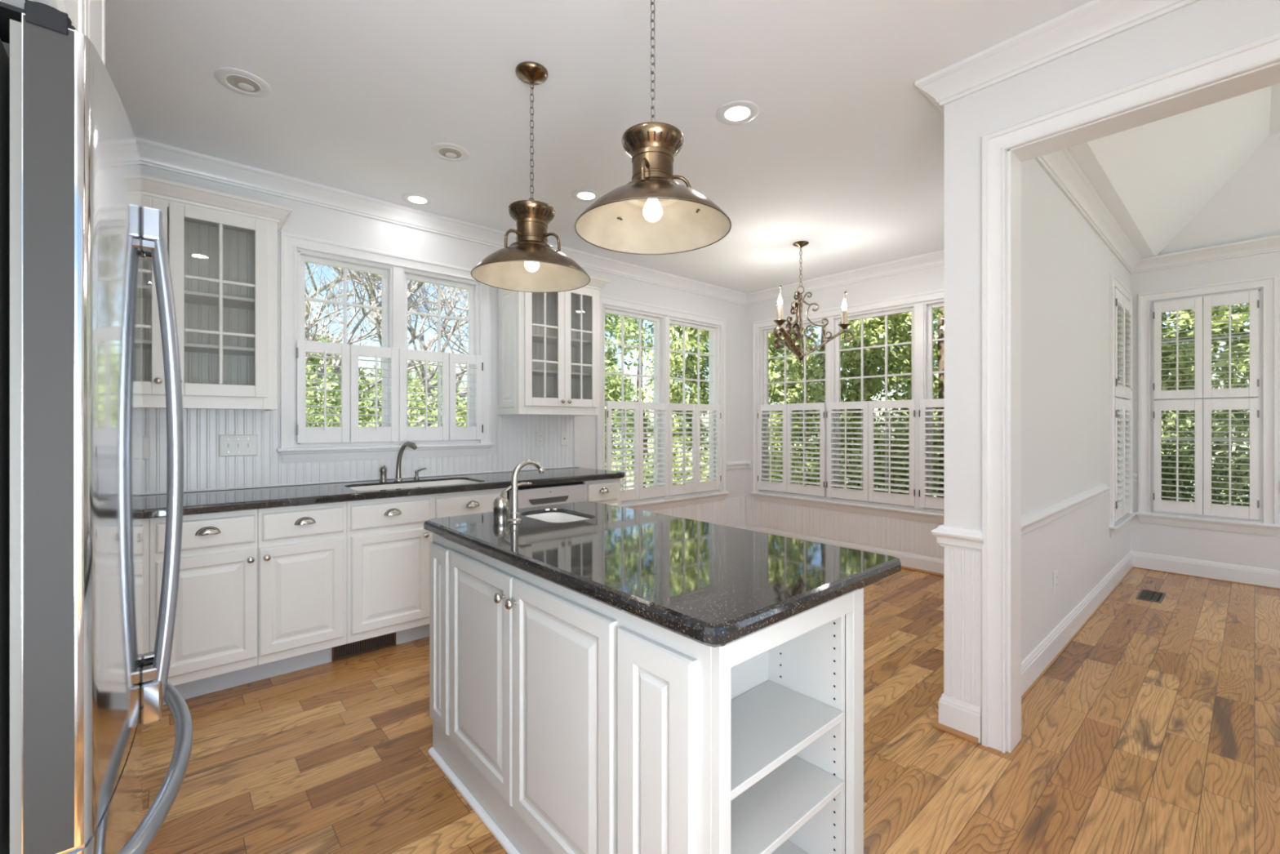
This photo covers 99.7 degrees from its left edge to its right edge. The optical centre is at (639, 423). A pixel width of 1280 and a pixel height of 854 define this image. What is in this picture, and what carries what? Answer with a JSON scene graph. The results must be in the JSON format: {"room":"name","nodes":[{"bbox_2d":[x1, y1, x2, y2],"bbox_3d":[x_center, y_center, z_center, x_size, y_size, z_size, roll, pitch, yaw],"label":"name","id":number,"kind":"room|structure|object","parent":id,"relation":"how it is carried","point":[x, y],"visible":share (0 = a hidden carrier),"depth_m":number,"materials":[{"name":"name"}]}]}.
{"room":"kitchen","nodes":[
{"label":"kitchen","id":0,"kind":"room"},
{"bbox_2d":[141,164,745,504],"bbox_3d":[-1.012,-0.085,4.294,6.045,2.740,0.140,0,0,-41],"label":"wall","id":1,"kind":"structure","parent":0,"point":[307,220],"depth_m":4.09,"materials":[{"name":"white paint"}]},
{"bbox_2d":[142,404,278,493],"bbox_3d":[-2.690,0.126,2.723,1.450,0.482,0.008,0,0,-41],"label":"backsplash","id":2,"kind":"structure","parent":1,"relation":"attached to","point":[203,467],"depth_m":2.99,"materials":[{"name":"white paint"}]},
{"bbox_2d":[142,174,292,410],"bbox_3d":[-2.365,-0.621,2.746,0.954,1.088,0.384,0,0,-41],"label":"upper cabinet","id":3,"kind":"object","parent":1,"relation":"attached to","point":[222,247],"visible":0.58,"depth_m":2.86,"materials":[{"name":"white paint"}]},
{"bbox_2d":[142,339,254,356],"bbox_3d":[-2.416,-0.397,2.759,0.858,0.018,0.275,0,0,-41],"label":"shelf","id":4,"kind":"object","parent":3,"relation":"attached to","point":[190,348],"depth_m":2.86,"materials":[{"name":"white paint"}]},
{"bbox_2d":[142,284,254,311],"bbox_3d":[-2.416,-0.661,2.759,0.858,0.018,0.275,0,0,-41],"label":"shelf","id":5,"kind":"object","parent":3,"relation":"attached to","point":[193,299],"depth_m":2.86,"materials":[{"name":"white paint"}]},
{"bbox_2d":[218,434,257,456],"bbox_3d":[-2.279,0.122,3.066,0.178,0.122,0.016,0,0,-41],"label":"light switch","id":6,"kind":"object","parent":1,"relation":"attached to","point":[229,445],"visible":1,"depth_m":3.06,"materials":[{"name":"white plastic"}]},
{"bbox_2d":[142,466,574,495],"bbox_3d":[-1.890,0.365,3.410,3.540,0.010,0.014,0,0,-41],"label":"backsplash","id":7,"kind":"structure","parent":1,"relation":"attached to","point":[359,480],"depth_m":3.37,"materials":[{"name":"black stone"}]},
{"bbox_2d":[276,231,493,463],"bbox_3d":[-1.672,-0.453,3.685,1.370,1.375,0.185,0,0,-41],"label":"window","id":8,"kind":"structure","parent":1,"relation":"in","point":[393,308],"depth_m":3.62,"materials":[{"name":"white paint"}]},
{"bbox_2d":[296,339,350,443],"bbox_3d":[-1.959,-0.196,3.341,0.293,0.625,0.070,0,0,-41],"label":"shutter panel","id":9,"kind":"object","parent":8,"relation":"attached to","point":[304,434],"visible":1,"depth_m":3.32,"materials":[{"name":"white paint"}]},
{"bbox_2d":[350,344,398,442],"bbox_3d":[-1.736,-0.196,3.536,0.291,0.625,0.070,0,0,-41],"label":"shutter panel","id":10,"kind":"object","parent":8,"relation":"attached to","point":[357,433],"visible":1,"depth_m":3.52,"materials":[{"name":"white paint"}]},
{"bbox_2d":[399,348,448,440],"bbox_3d":[-1.495,-0.196,3.748,0.338,0.625,0.070,0,0,-41],"label":"shutter panel","id":11,"kind":"object","parent":8,"relation":"attached to","point":[426,433],"visible":1,"depth_m":3.73,"materials":[{"name":"white paint"}]},
{"bbox_2d":[448,352,483,439],"bbox_3d":[-1.270,-0.196,3.946,0.253,0.625,0.070,0,0,-41],"label":"shutter panel","id":12,"kind":"object","parent":8,"relation":"attached to","point":[455,433],"visible":1,"depth_m":3.93,"materials":[{"name":"white paint"}]},
{"bbox_2d":[278,454,497,484],"bbox_3d":[-1.619,0.301,3.663,1.400,0.132,0.008,0,0,-41],"label":"backsplash","id":13,"kind":"structure","parent":1,"relation":"attached to","point":[326,471],"depth_m":3.55,"materials":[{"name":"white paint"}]},
{"bbox_2d":[497,408,573,471],"bbox_3d":[-0.830,0.126,4.356,0.700,0.482,0.008,0,0,-41],"label":"backsplash","id":14,"kind":"structure","parent":1,"relation":"attached to","point":[516,433],"depth_m":4.32,"materials":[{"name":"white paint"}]},
{"bbox_2d":[134,136,944,305],"bbox_3d":[-0.043,-1.401,3.084,5.904,0.105,2.956,0,0,-41],"label":"trim","id":15,"kind":"structure","parent":1,"relation":"attached to","point":[152,153],"depth_m":3.74,"materials":[{"name":"white paint"}]},
{"bbox_2d":[497,275,609,415],"bbox_3d":[-0.685,-0.613,4.221,0.846,1.088,0.384,0,0,-41],"label":"upper cabinet","id":16,"kind":"object","parent":1,"relation":"attached to","point":[548,343],"visible":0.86,"depth_m":4.14,"materials":[{"name":"white paint"}]},
{"bbox_2d":[532,368,591,377],"bbox_3d":[-0.714,-0.397,4.253,0.691,0.018,0.275,0,0,-41],"label":"shelf","id":17,"kind":"object","parent":16,"relation":"attached to","point":[536,373],"depth_m":4.30,"materials":[{"name":"white paint"}]},
{"bbox_2d":[532,333,591,346],"bbox_3d":[-0.714,-0.661,4.253,0.691,0.018,0.275,0,0,-41],"label":"shelf","id":18,"kind":"object","parent":16,"relation":"attached to","point":[537,339],"depth_m":4.32,"materials":[{"name":"white paint"}]},
{"bbox_2d":[595,294,728,511],"bbox_3d":[0.236,-0.154,5.361,1.790,1.972,0.185,0,0,-41],"label":"window","id":19,"kind":"structure","parent":1,"relation":"in","point":[661,376],"depth_m":5.32,"materials":[{"name":"white paint"}]},
{"bbox_2d":[605,400,639,501],"bbox_3d":[-0.153,0.250,4.926,0.378,0.910,0.069,0,0,-41],"label":"shutter panel","id":20,"kind":"object","parent":19,"relation":"attached to","point":[629,494],"visible":0.81,"depth_m":4.93,"materials":[{"name":"white paint"}]},
{"bbox_2d":[639,401,668,498],"bbox_3d":[0.136,0.250,5.179,0.383,0.910,0.069,0,0,-41],"label":"shutter panel","id":21,"kind":"object","parent":19,"relation":"attached to","point":[660,491],"visible":1,"depth_m":5.16,"materials":[{"name":"white paint"}]},
{"bbox_2d":[668,403,697,495],"bbox_3d":[0.433,0.250,5.441,0.397,0.910,0.069,0,0,-41],"label":"shutter panel","id":22,"kind":"object","parent":19,"relation":"attached to","point":[676,489],"visible":1,"depth_m":5.42,"materials":[{"name":"white paint"}]},
{"bbox_2d":[697,404,720,492],"bbox_3d":[0.727,0.250,5.698,0.376,0.910,0.069,0,0,-41],"label":"shutter panel","id":23,"kind":"object","parent":19,"relation":"attached to","point":[710,485],"visible":1,"depth_m":5.69,"materials":[{"name":"white paint"}]},
{"bbox_2d":[647,496,745,526],"bbox_3d":[0.351,0.983,5.393,2.245,0.315,0.008,0,0,-41],"label":"trim","id":24,"kind":"structure","parent":1,"relation":"attached to","point":[728,512],"depth_m":5.79,"materials":[{"name":"white paint"}]},
{"bbox_2d":[105,0,1279,293],"bbox_3d":[1.855,-1.750,2.138,7.710,0.590,7.165,0,0,-41],"label":"ceiling","id":25,"kind":"structure","parent":0,"point":[842,154],"depth_m":2.57,"materials":[{"name":"white paint"}]},
{"bbox_2d":[213,67,271,97],"bbox_3d":[-1.692,-1.450,2.301,0.196,0.010,0.196,0,0,-41],"label":"recessed light","id":26,"kind":"object","parent":25,"relation":"in","point":[241,82],"visible":1,"depth_m":2.29,"materials":[{"name":"white paint"}]},
{"bbox_2d":[431,142,469,161],"bbox_3d":[-1.016,-1.450,2.890,0.196,0.010,0.196,0,0,-41],"label":"recessed light","id":27,"kind":"object","parent":25,"relation":"in","point":[445,151],"visible":1,"depth_m":2.88,"materials":[{"name":"white paint"}]},
{"bbox_2d":[471,61,590,293],"bbox_3d":[-0.447,-1.028,2.233,0.483,0.853,0.483,0,0,-41],"label":"pendant lamp","id":28,"kind":"object","parent":25,"relation":"hanging from","point":[529,264],"visible":1,"depth_m":2.21,"materials":[{"name":"gold metal"}]},
{"bbox_2d":[574,0,731,254],"bbox_3d":[0.040,-1.028,1.678,0.483,0.853,0.483,0,0,-41],"label":"pendant lamp","id":29,"kind":"object","parent":25,"relation":"hanging from","point":[652,214],"visible":1,"depth_m":1.70,"materials":[{"name":"gold metal"}]},
{"bbox_2d":[716,100,759,124],"bbox_3d":[0.457,-1.451,2.526,0.196,0.007,0.196,0,0,-41],"label":"recessed light","id":30,"kind":"object","parent":25,"relation":"in","point":[734,113],"visible":1,"depth_m":2.52,"materials":[{"name":"white paint"}]},
{"bbox_2d":[773,240,853,363],"bbox_3d":[1.227,-0.973,4.311,0.642,0.964,0.702,0,0,-41],"label":"chandelier","id":31,"kind":"object","parent":25,"relation":"hanging from","point":[778,331],"visible":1,"depth_m":4.30,"materials":[{"name":"gold metal"}]},
{"bbox_2d":[142,567,1279,853],"bbox_3d":[1.903,1.315,2.054,7.870,0.060,7.375,0,0,-41],"label":"floor","id":32,"kind":"structure","parent":0,"point":[1156,729],"depth_m":2.12,"materials":[{"name":"brown wood"}]},
{"bbox_2d":[0,0,192,853],"bbox_3d":[-1.264,0.386,0.772,0.960,1.796,0.916,0,0,-41],"label":"refrigerator","id":33,"kind":"object","parent":32,"relation":"on","point":[79,689],"visible":1,"depth_m":0.67,"materials":[{"name":"grey metal"}]},
{"bbox_2d":[142,518,149,653],"bbox_3d":[-2.513,0.849,2.442,0.445,0.871,0.661,0,0,-41],"label":"base cabinet","id":34,"kind":"object","parent":32,"relation":"on","point":[145,521],"visible":0.02,"depth_m":2.37,"materials":[{"name":"white paint"}]},
{"bbox_2d":[149,509,257,704],"bbox_3d":[-2.199,0.849,2.718,0.392,0.871,0.661,0,0,-41],"label":"base cabinet","id":35,"kind":"object","parent":32,"relation":"on","point":[215,648],"visible":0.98,"depth_m":2.52,"materials":[{"name":"white paint"}]},
{"bbox_2d":[256,501,346,680],"bbox_3d":[-1.904,0.849,2.977,0.393,0.871,0.661,0,0,-41],"label":"base cabinet","id":36,"kind":"object","parent":32,"relation":"on","point":[302,549],"visible":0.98,"depth_m":2.75,"materials":[{"name":"white paint"}]},
{"bbox_2d":[346,484,506,654],"bbox_3d":[-1.402,0.849,3.417,0.942,0.871,0.661,0,0,-41],"label":"base cabinet","id":37,"kind":"object","parent":32,"relation":"on","point":[388,542],"visible":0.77,"depth_m":3.04,"materials":[{"name":"white paint"}]},
{"bbox_2d":[331,631,395,661],"bbox_3d":[-1.539,1.235,3.021,0.330,0.092,0.008,0,0,-41],"label":"register","id":38,"kind":"object","parent":37,"relation":"attached to","point":[354,648],"visible":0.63,"depth_m":3.02,"materials":[{"name":"brown metal"}]},
{"bbox_2d":[142,466,625,519],"bbox_3d":[-1.661,0.391,3.191,3.610,0.040,0.645,0,0,-41],"label":"countertop","id":39,"kind":"structure","parent":37,"relation":"on","point":[237,500],"depth_m":3.02,"materials":[{"name":"black stone"}]},
{"bbox_2d":[348,479,479,490],"bbox_3d":[-1.388,0.497,3.369,0.748,0.224,0.383,0,0,-41],"label":"sink","id":40,"kind":"object","parent":39,"relation":"in","point":[458,481],"visible":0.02,"depth_m":3.52,"materials":[{"name":"white"}]},
{"bbox_2d":[506,481,585,509],"bbox_3d":[-0.815,0.846,3.937,0.602,0.858,0.618,0,0,-41],"label":"dishwasher","id":41,"kind":"object","parent":32,"relation":"on","point":[535,495],"visible":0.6,"depth_m":3.71,"materials":[{"name":"white"}]},
{"bbox_2d":[582,478,620,506],"bbox_3d":[-0.456,0.849,4.248,0.336,0.871,0.661,0,0,-41],"label":"base cabinet","id":42,"kind":"object","parent":32,"relation":"on","point":[607,491],"visible":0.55,"depth_m":4.02,"materials":[{"name":"white paint"}]},
{"bbox_2d":[428,533,863,853],"bbox_3d":[-0.137,0.849,1.736,0.619,0.872,1.460,0,0,-41],"label":"kitchen island","id":43,"kind":"object","parent":32,"relation":"on","point":[568,721],"visible":0.91,"depth_m":1.36,"materials":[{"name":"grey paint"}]},
{"bbox_2d":[423,501,901,647],"bbox_3d":[-0.056,0.391,1.800,0.800,0.040,1.499,0,0,-41],"label":"island countertop","id":44,"kind":"structure","parent":43,"relation":"on","point":[708,584],"depth_m":1.43,"materials":[{"name":"black stone"}]},
{"bbox_2d":[493,482,531,518],"bbox_3d":[-0.520,0.304,2.183,0.153,0.134,0.066,0,0,-41],"label":"faucet control","id":45,"kind":"object","parent":44,"relation":"on","point":[500,504],"visible":0.97,"depth_m":2.13,"materials":[{"name":"silver metal"}]},
{"bbox_2d":[506,459,544,522],"bbox_3d":[-0.441,0.255,2.096,0.158,0.232,0.054,0,0,-41],"label":"island faucet","id":46,"kind":"object","parent":44,"relation":"on","point":[513,514],"visible":1,"depth_m":2.05,"materials":[{"name":"silver metal"}]},
{"bbox_2d":[730,755,844,853],"bbox_3d":[0.265,0.903,1.285,0.461,0.019,0.228,0,0,-41],"label":"shelf","id":47,"kind":"object","parent":43,"relation":"attached to","point":[765,815],"depth_m":1.27,"materials":[{"name":"grey paint"}]},
{"bbox_2d":[730,680,844,800],"bbox_3d":[0.265,0.731,1.285,0.461,0.019,0.228,0,0,-41],"label":"shelf","id":48,"kind":"object","parent":43,"relation":"attached to","point":[771,721],"depth_m":1.30,"materials":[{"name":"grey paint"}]},
{"bbox_2d":[770,839,808,853],"bbox_3d":[0.262,1.145,1.289,0.461,0.019,0.218,0,0,-41],"label":"shelf","id":49,"kind":"object","parent":43,"relation":"attached to","point":[789,846],"depth_m":1.44,"materials":[{"name":"grey paint"}]},
{"bbox_2d":[745,264,944,524],"bbox_3d":[2.228,-0.085,5.079,0.140,2.740,2.957,0,0,-41],"label":"wall","id":50,"kind":"structure","parent":0,"point":[932,278],"depth_m":5.36,"materials":[{"name":"white paint"}]},
{"bbox_2d":[725,288,944,524],"bbox_3d":[2.071,-0.144,4.988,0.495,1.992,2.885,0,0,-41],"label":"window","id":51,"kind":"structure","parent":50,"relation":"in","point":[922,372],"depth_m":5.20,"materials":[{"name":"white paint"}]},
{"bbox_2d":[757,404,786,492],"bbox_3d":[1.430,0.257,5.847,0.069,0.937,0.368,0,0,-41],"label":"shutter panel","id":52,"kind":"object","parent":51,"relation":"attached to","point":[762,485],"visible":1,"depth_m":5.82,"materials":[{"name":"white paint"}]},
{"bbox_2d":[786,402,825,496],"bbox_3d":[1.698,0.257,5.541,0.069,0.937,0.435,0,0,-41],"label":"shutter panel","id":53,"kind":"object","parent":51,"relation":"attached to","point":[812,490],"visible":1,"depth_m":5.52,"materials":[{"name":"white paint"}]},
{"bbox_2d":[826,400,868,501],"bbox_3d":[1.994,0.257,5.204,0.069,0.937,0.418,0,0,-41],"label":"shutter panel","id":54,"kind":"object","parent":51,"relation":"attached to","point":[835,492],"visible":1,"depth_m":5.18,"materials":[{"name":"white paint"}]},
{"bbox_2d":[868,400,915,506],"bbox_3d":[2.274,0.257,4.886,0.069,0.937,0.420,0,0,-41],"label":"shutter panel","id":55,"kind":"object","parent":51,"relation":"attached to","point":[908,500],"visible":1,"depth_m":4.87,"materials":[{"name":"white paint"}]},
{"bbox_2d":[918,398,944,509],"bbox_3d":[2.575,0.257,4.543,0.069,0.937,0.428,0,0,-41],"label":"shutter panel","id":56,"kind":"object","parent":51,"relation":"attached to","point":[931,502],"visible":0.47,"depth_m":4.64,"materials":[{"name":"white paint"}]},
{"bbox_2d":[732,524,943,573],"bbox_3d":[1.313,1.212,4.275,2.294,0.144,2.956,0,0,-41],"label":"baseboard","id":57,"kind":"structure","parent":50,"relation":"attached to","point":[926,562],"depth_m":5.00,"materials":[{"name":"white paint"}]},
{"bbox_2d":[746,496,943,558],"bbox_3d":[2.172,0.983,5.030,0.008,0.315,2.937,0,0,-41],"label":"trim","id":58,"kind":"structure","parent":50,"relation":"attached to","point":[891,533],"depth_m":5.20,"materials":[{"name":"white paint"}]},
{"bbox_2d":[944,91,1130,661],"bbox_3d":[2.903,-0.085,3.618,4.183,2.740,0.130,0,0,-41],"label":"wall","id":59,"kind":"structure","parent":0,"point":[1066,266],"depth_m":2.85,"materials":[{"name":"white paint"}]},
{"bbox_2d":[930,524,983,551],"bbox_3d":[2.244,0.473,3.048,2.516,0.088,0.194,0,0,-41],"label":"trim rail","id":60,"kind":"object","parent":59,"relation":"attached to","point":[962,538],"visible":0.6,"depth_m":2.22,"materials":[{"name":"white paint"}]},
{"bbox_2d":[938,693,981,742],"bbox_3d":[2.254,1.212,3.052,2.494,0.144,0.156,0,0,-41],"label":"baseboard","id":61,"kind":"structure","parent":59,"relation":"attached to","point":[963,716],"depth_m":2.23,"materials":[{"name":"white paint"}]},
{"bbox_2d":[943,546,981,706],"bbox_3d":[1.337,0.829,2.226,0.008,0.623,0.155,0,0,-41],"label":"trim","id":62,"kind":"structure","parent":59,"relation":"attached to","point":[962,567],"depth_m":2.23,"materials":[{"name":"white paint"}]},
{"bbox_2d":[915,0,1200,114],"bbox_3d":[2.834,-1.401,2.271,2.474,0.105,2.234,0,0,-41],"label":"trim","id":63,"kind":"structure","parent":59,"relation":"attached to","point":[1095,21],"depth_m":1.99,"materials":[{"name":"white paint"}]},
{"bbox_2d":[1021,484,1110,535],"bbox_3d":[2.475,0.486,3.130,2.550,0.088,0.038,0,0,-41],"label":"trim rail","id":64,"kind":"object","parent":59,"relation":"attached to","point":[1032,521],"visible":0.66,"depth_m":3.00,"materials":[{"name":"white paint"}]},
{"bbox_2d":[1109,273,1136,537],"bbox_3d":[3.964,-0.140,4.519,1.020,2.034,0.175,0,0,-41],"label":"window","id":65,"kind":"structure","parent":59,"relation":"in","point":[1116,526],"depth_m":4.16,"materials":[{"name":"white paint"}]},
{"bbox_2d":[1114,397,1124,520],"bbox_3d":[3.858,0.278,4.342,0.386,0.965,0.066,0,0,-41],"label":"shutter panel","id":66,"kind":"object","parent":65,"relation":"attached to","point":[1119,479],"visible":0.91,"depth_m":4.32,"materials":[{"name":"white paint"}]},
{"bbox_2d":[1114,288,1124,397],"bbox_3d":[3.858,-0.636,4.342,0.386,0.843,0.066,0,0,-41],"label":"shutter panel","id":67,"kind":"object","parent":65,"relation":"attached to","point":[1119,303],"visible":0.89,"depth_m":4.32,"materials":[{"name":"white paint"}]},
{"bbox_2d":[1120,296,1132,399],"bbox_3d":[4.153,-0.636,4.601,0.386,0.843,0.066,0,0,-41],"label":"shutter panel","id":68,"kind":"object","parent":65,"relation":"attached to","point":[1128,310],"visible":0.7,"depth_m":4.63,"materials":[{"name":"white paint"}]},
{"bbox_2d":[1124,399,1132,515],"bbox_3d":[4.153,0.278,4.601,0.386,0.965,0.066,0,0,-41],"label":"shutter panel","id":69,"kind":"object","parent":65,"relation":"attached to","point":[1127,403],"visible":0.72,"depth_m":4.61,"materials":[{"name":"white paint"}]},
{"bbox_2d":[978,0,1279,751],"bbox_3d":[2.727,-0.085,0.756,0.143,2.740,3.938,0,0,-41],"label":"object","id":70,"kind":"structure","parent":59,"relation":"in","point":[1201,29],"depth_m":1.89,"materials":[{"name":"white paint"}]},
{"bbox_2d":[981,31,1279,752],"bbox_3d":[2.024,0.067,1.541,0.166,2.436,1.802,0,0,-41],"label":"door frame","id":71,"kind":"structure","parent":59,"relation":"attached to","point":[1264,51],"depth_m":2.12,"materials":[{"name":"white paint"}]},
{"bbox_2d":[1021,551,1279,696],"bbox_3d":[4.250,1.212,2.093,3.890,0.144,3.938,0,0,-41],"label":"baseboard","id":72,"kind":"structure","parent":59,"relation":"attached to","point":[1033,665],"depth_m":4.22,"materials":[{"name":"white paint"}]},
{"bbox_2d":[1021,566,1279,700],"bbox_3d":[4.249,1.281,2.082,3.874,0.007,3.922,0,0,-41],"label":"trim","id":73,"kind":"structure","parent":59,"relation":"attached to","point":[1048,666],"depth_m":3.58,"materials":[{"name":"brown wood"}]},
{"bbox_2d":[1035,148,1279,273],"bbox_3d":[4.243,-1.401,2.094,3.899,0.105,3.928,0,0,-41],"label":"trim","id":74,"kind":"structure","parent":59,"relation":"attached to","point":[1060,166],"depth_m":4.05,"materials":[{"name":"white paint"}]},
{"bbox_2d":[1130,250,1279,569],"bbox_3d":[5.764,-0.085,3.423,0.140,2.740,3.938,0,0,-41],"label":"wall","id":75,"kind":"structure","parent":0,"point":[1263,551],"depth_m":4.53,"materials":[{"name":"white paint"}]},
{"bbox_2d":[1132,275,1279,536],"bbox_3d":[4.738,-0.140,4.558,0.185,2.034,0.878,0,0,-41],"label":"window","id":76,"kind":"structure","parent":75,"relation":"in","point":[1269,284],"depth_m":4.41,"materials":[{"name":"white paint"}]},
{"bbox_2d":[1152,399,1202,515],"bbox_3d":[4.597,0.278,4.617,0.070,0.965,0.301,0,0,-41],"label":"shutter panel","id":77,"kind":"object","parent":76,"relation":"attached to","point":[1165,505],"visible":1,"depth_m":4.59,"materials":[{"name":"white paint"}]},
{"bbox_2d":[1152,297,1202,399],"bbox_3d":[4.597,-0.636,4.617,0.070,0.843,0.301,0,0,-41],"label":"shutter panel","id":78,"kind":"object","parent":76,"relation":"attached to","point":[1178,305],"visible":1,"depth_m":4.60,"materials":[{"name":"white paint"}]},
{"bbox_2d":[1203,397,1259,519],"bbox_3d":[4.800,0.278,4.386,0.070,0.965,0.306,0,0,-41],"label":"shutter panel","id":79,"kind":"object","parent":76,"relation":"attached to","point":[1251,512],"visible":1,"depth_m":4.37,"materials":[{"name":"white paint"}]},
{"bbox_2d":[1203,290,1259,398],"bbox_3d":[4.800,-0.636,4.386,0.070,0.843,0.306,0,0,-41],"label":"shutter panel","id":80,"kind":"object","parent":76,"relation":"attached to","point":[1251,297],"visible":1,"depth_m":4.37,"materials":[{"name":"white paint"}]},
{"bbox_3d":[-1.646,-0.085,0.328,0.140,2.740,5.265,0,0,-41],"label":"wall","id":81,"kind":"structure","parent":0,"visible":0},
{"bbox_2d":[0,0,105,66],"bbox_3d":[-1.306,-0.998,0.711,0.870,0.905,0.932,0,0,-41],"label":"upper cabinet","id":82,"kind":"object","parent":81,"relation":"attached to","point":[87,17],"visible":0.03,"depth_m":0.99,"materials":[{"name":"white paint"}]},
{"label":"outside","id":83,"kind":"structure","parent":0,"visible":0},
{"bbox_2d":[604,433,1249,505],"bbox_3d":[1.375,2.035,21.169,150.000,0.001,150.000,0,0,-41],"label":"lawn","id":84,"kind":"structure","parent":83,"point":[707,438],"depth_m":35.58,"materials":[{"name":"green plant"}]},
{"bbox_2d":[306,369,363,426],"bbox_3d":[-4.193,0.710,6.169,2.371,2.850,2.493,0,0,-41],"label":"shrub","id":85,"kind":"object","parent":84,"relation":"on","point":[310,393],"visible":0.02,"depth_m":6.42,"materials":[{"name":"green plant"}]},
{"bbox_2d":[305,264,372,366],"bbox_3d":[-7.001,-1.335,7.271,5.961,6.798,4.224,0,0,8],"label":"bare tree","id":86,"kind":"object","parent":84,"relation":"on","point":[309,336],"visible":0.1,"depth_m":8.36,"materials":[{"name":"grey plant"}]},
{"bbox_2d":[306,330,375,426],"bbox_3d":[-13.220,-0.579,20.145,6.434,5.962,6.742,0,0,-30],"label":"evergreen tree","id":87,"kind":"object","parent":84,"relation":"on","point":[329,370],"visible":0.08,"depth_m":20.20,"materials":[{"name":"green plant"}]},
{"bbox_2d":[305,262,462,333],"bbox_3d":[-7.389,-2.950,11.535,6.296,10.023,7.769,0,0,-41],"label":"bare tree","id":88,"kind":"object","parent":84,"relation":"on","point":[307,312],"visible":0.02,"depth_m":11.99,"materials":[{"name":"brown plant"}]},
{"bbox_2d":[305,263,468,426],"bbox_3d":[-4.575,-1.986,9.772,5.680,8.070,8.244,0,0,30],"label":"bare tree","id":89,"kind":"object","parent":84,"relation":"on","point":[416,286],"visible":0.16,"depth_m":9.09,"materials":[{"name":"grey plant"}]},
{"bbox_2d":[323,266,468,426],"bbox_3d":[-5.813,-2.878,13.883,7.947,9.879,6.917,0,0,-31],"label":"bare tree","id":90,"kind":"object","parent":84,"relation":"on","point":[423,346],"visible":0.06,"depth_m":15.02,"materials":[{"name":"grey plant"}]},
{"bbox_2d":[328,266,468,426],"bbox_3d":[-5.640,-1.326,8.097,8.378,6.770,5.463,0,0,-41],"label":"bare tree","id":91,"kind":"object","parent":84,"relation":"on","point":[374,313],"visible":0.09,"depth_m":9.38,"materials":[{"name":"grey plant"}]},
{"bbox_2d":[358,379,466,426],"bbox_3d":[-3.099,0.754,7.476,2.437,2.805,2.360,0,0,-41],"label":"shrub","id":92,"kind":"object","parent":84,"relation":"on","point":[411,403],"visible":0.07,"depth_m":7.19,"materials":[{"name":"green plant"}]},
{"bbox_2d":[358,361,466,426],"bbox_3d":[-10.212,-0.461,24.775,6.885,5.659,6.591,0,0,-41],"label":"evergreen tree","id":93,"kind":"object","parent":84,"relation":"on","point":[430,369],"visible":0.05,"depth_m":23.93,"materials":[{"name":"green plant"}]},
{"bbox_2d":[407,280,629,364],"bbox_3d":[-2.273,-1.107,10.834,3.635,6.312,4.948,0,0,36],"label":"bare tree","id":94,"kind":"object","parent":84,"relation":"on","point":[462,348],"visible":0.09,"depth_m":10.43,"materials":[{"name":"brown plant"}]},
{"bbox_2d":[604,362,653,459],"bbox_3d":[-2.630,-0.784,31.651,6.960,6.310,6.777,0,0,-41],"label":"evergreen tree","id":95,"kind":"object","parent":84,"relation":"on","point":[629,380],"visible":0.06,"depth_m":30.94,"materials":[{"name":"green plant"}]},
{"bbox_2d":[604,313,708,488],"bbox_3d":[-0.020,-0.565,11.443,3.513,5.481,3.749,0,0,5],"label":"evergreen tree","id":96,"kind":"object","parent":84,"relation":"on","point":[630,322],"visible":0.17,"depth_m":10.62,"materials":[{"name":"green plant"}]},
{"bbox_2d":[636,324,825,484],"bbox_3d":[1.846,-0.632,10.412,3.538,5.560,3.528,0,0,-34],"label":"evergreen tree","id":97,"kind":"object","parent":84,"relation":"on","point":[689,344],"visible":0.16,"depth_m":9.70,"materials":[{"name":"green plant"}]},
{"bbox_2d":[768,307,939,497],"bbox_3d":[4.691,-1.204,11.620,4.378,6.718,4.651,0,0,12],"label":"evergreen tree","id":98,"kind":"object","parent":84,"relation":"on","point":[935,314],"visible":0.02,"depth_m":10.48,"materials":[{"name":"green plant"}]},
{"bbox_2d":[768,311,942,493],"bbox_3d":[3.297,-0.693,9.457,3.658,5.647,3.682,0,0,28],"label":"evergreen tree","id":99,"kind":"object","parent":84,"relation":"on","point":[905,317],"visible":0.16,"depth_m":8.23,"materials":[{"name":"green plant"}]},
{"bbox_2d":[815,306,944,497],"bbox_3d":[4.684,-0.959,8.232,3.719,6.130,3.858,0,0,7],"label":"evergreen tree","id":100,"kind":"object","parent":84,"relation":"on","point":[869,388],"visible":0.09,"depth_m":7.85,"materials":[{"name":"green plant"}]},
{"bbox_2d":[941,302,1249,506],"bbox_3d":[6.269,-1.092,7.069,3.996,6.550,4.052,0,0,-17],"label":"evergreen tree","id":101,"kind":"object","parent":84,"relation":"on","point":[1240,362],"visible":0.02,"depth_m":5.58,"materials":[{"name":"green plant"}]},
{"bbox_2d":[1161,302,1249,504],"bbox_3d":[7.839,-0.818,6.595,3.896,5.964,3.991,0,0,-41],"label":"evergreen tree","id":102,"kind":"object","parent":84,"relation":"on","point":[1224,331],"visible":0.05,"depth_m":6.26,"materials":[{"name":"green plant"}]},
{"bbox_2d":[1161,409,1249,506],"bbox_3d":[6.954,0.919,6.325,2.161,2.337,2.236,0,0,-41],"label":"shrub","id":103,"kind":"object","parent":84,"relation":"on","point":[1171,433],"visible":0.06,"depth_m":6.23,"materials":[{"name":"green plant"}]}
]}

